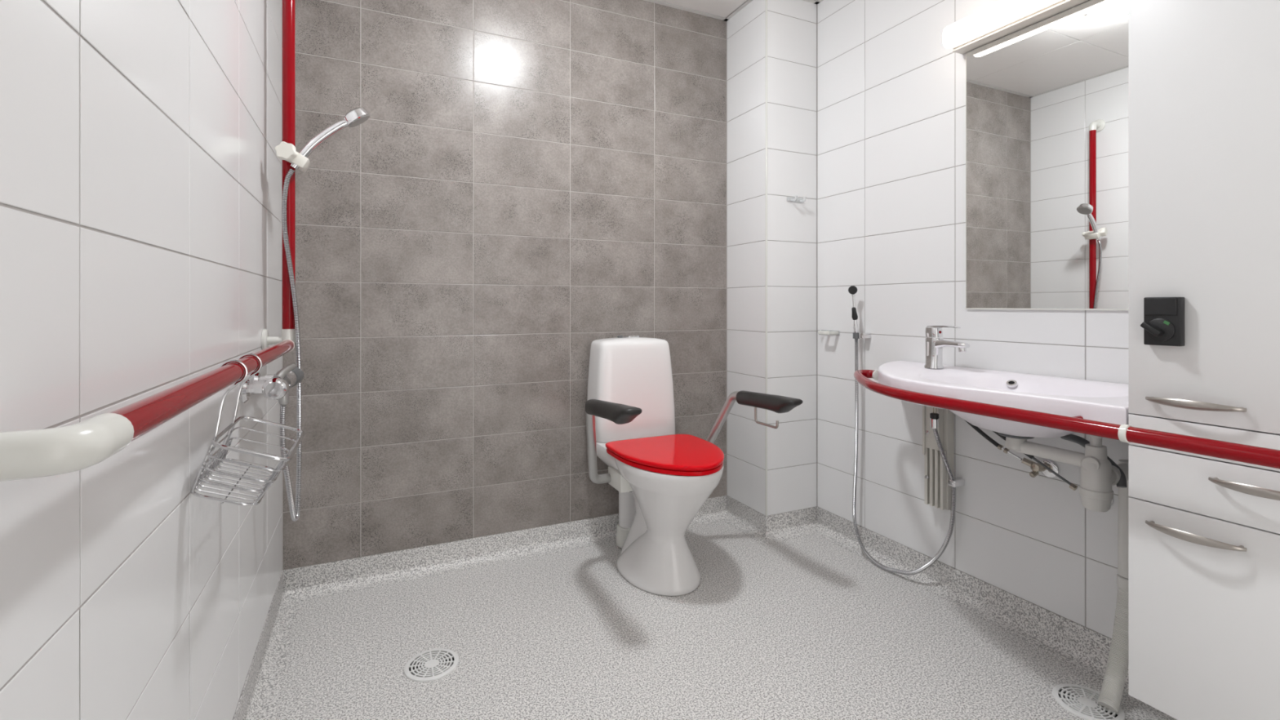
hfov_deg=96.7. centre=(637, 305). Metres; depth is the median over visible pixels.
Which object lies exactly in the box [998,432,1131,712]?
trap
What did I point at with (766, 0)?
trim
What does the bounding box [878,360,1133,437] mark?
basin
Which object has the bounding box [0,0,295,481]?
grab rail
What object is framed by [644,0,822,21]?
trim
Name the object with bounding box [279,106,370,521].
shower
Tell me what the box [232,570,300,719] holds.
baseboard
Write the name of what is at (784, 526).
baseboard
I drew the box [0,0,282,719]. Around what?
wall
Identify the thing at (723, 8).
ceiling
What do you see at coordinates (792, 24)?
wall
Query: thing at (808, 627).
floor
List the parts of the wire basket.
frame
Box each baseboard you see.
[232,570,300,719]
[283,495,726,601]
[723,495,766,545]
[764,506,817,545]
[816,506,1128,693]
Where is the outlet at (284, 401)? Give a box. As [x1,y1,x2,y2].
[278,391,288,404]
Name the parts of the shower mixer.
wall plate, wall plate, lever, handle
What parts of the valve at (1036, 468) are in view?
wall plate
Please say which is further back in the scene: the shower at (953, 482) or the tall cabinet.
the shower at (953, 482)
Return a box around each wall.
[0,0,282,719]
[281,0,726,571]
[726,0,817,515]
[817,0,1131,639]
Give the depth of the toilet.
2.08 m
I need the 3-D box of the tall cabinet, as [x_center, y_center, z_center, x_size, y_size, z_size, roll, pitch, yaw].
[1.272,-0.144,1.073,0.476,1.889,0.400,0,0,-25]
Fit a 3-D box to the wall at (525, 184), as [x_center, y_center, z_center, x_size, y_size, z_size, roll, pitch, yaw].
[-0.419,-0.210,2.408,1.838,2.540,0.100,0,0,-25]
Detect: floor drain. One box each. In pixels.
[404,648,458,682]
[1052,683,1124,719]
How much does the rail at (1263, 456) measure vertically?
0.036 m
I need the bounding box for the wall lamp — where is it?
[942,0,1089,53]
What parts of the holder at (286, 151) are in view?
knob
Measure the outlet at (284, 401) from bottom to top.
0.046 m
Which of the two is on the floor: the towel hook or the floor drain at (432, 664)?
the floor drain at (432, 664)
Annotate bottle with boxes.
[1078,444,1113,511]
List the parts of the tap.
lever, spout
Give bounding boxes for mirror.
[965,0,1128,310]
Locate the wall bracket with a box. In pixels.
[922,405,954,510]
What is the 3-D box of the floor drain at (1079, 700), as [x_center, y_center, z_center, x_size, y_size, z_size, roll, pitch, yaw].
[1.140,1.007,1.443,0.145,0.005,0.145,0,0,-25]
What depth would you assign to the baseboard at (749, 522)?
2.59 m
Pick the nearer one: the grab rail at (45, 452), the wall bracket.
the grab rail at (45, 452)
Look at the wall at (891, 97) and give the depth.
2.11 m
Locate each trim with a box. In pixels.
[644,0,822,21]
[765,0,767,516]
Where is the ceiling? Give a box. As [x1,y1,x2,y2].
[657,0,747,17]
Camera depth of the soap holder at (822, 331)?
2.47 m
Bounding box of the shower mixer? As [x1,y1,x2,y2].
[240,364,303,404]
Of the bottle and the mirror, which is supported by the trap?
the bottle
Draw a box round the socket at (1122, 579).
[1116,573,1128,591]
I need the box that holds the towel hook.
[786,195,806,202]
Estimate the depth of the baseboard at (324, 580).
2.20 m
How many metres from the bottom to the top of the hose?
0.107 m
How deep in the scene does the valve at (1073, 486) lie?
1.64 m
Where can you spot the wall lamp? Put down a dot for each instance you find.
(1003, 18)
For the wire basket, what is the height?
0.254 m
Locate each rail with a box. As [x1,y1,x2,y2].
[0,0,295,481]
[853,369,1279,469]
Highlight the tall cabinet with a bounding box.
[1128,0,1279,719]
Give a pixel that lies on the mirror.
(1046, 100)
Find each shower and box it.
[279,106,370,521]
[848,285,964,575]
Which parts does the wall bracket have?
ribbed rail, plate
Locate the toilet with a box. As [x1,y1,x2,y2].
[585,334,802,595]
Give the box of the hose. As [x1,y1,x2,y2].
[1060,433,1127,488]
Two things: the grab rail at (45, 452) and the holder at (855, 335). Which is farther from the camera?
the holder at (855, 335)
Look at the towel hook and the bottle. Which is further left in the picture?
the towel hook
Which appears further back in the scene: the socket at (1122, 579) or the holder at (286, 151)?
the holder at (286, 151)
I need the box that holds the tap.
[924,324,969,368]
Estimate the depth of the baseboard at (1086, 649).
1.87 m
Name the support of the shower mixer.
attached to the wall at (140, 167)
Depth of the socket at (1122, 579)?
1.49 m
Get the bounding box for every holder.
[275,141,311,173]
[817,329,839,335]
[853,332,859,338]
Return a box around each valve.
[964,419,1058,477]
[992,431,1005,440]
[1022,453,1077,490]
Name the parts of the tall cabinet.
knob, plate, handle, handle, fixed panel, drawer, door, door, handle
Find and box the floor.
[272,520,1177,719]
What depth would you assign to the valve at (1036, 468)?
1.71 m
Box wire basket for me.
[190,353,304,506]
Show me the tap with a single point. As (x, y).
(935, 344)

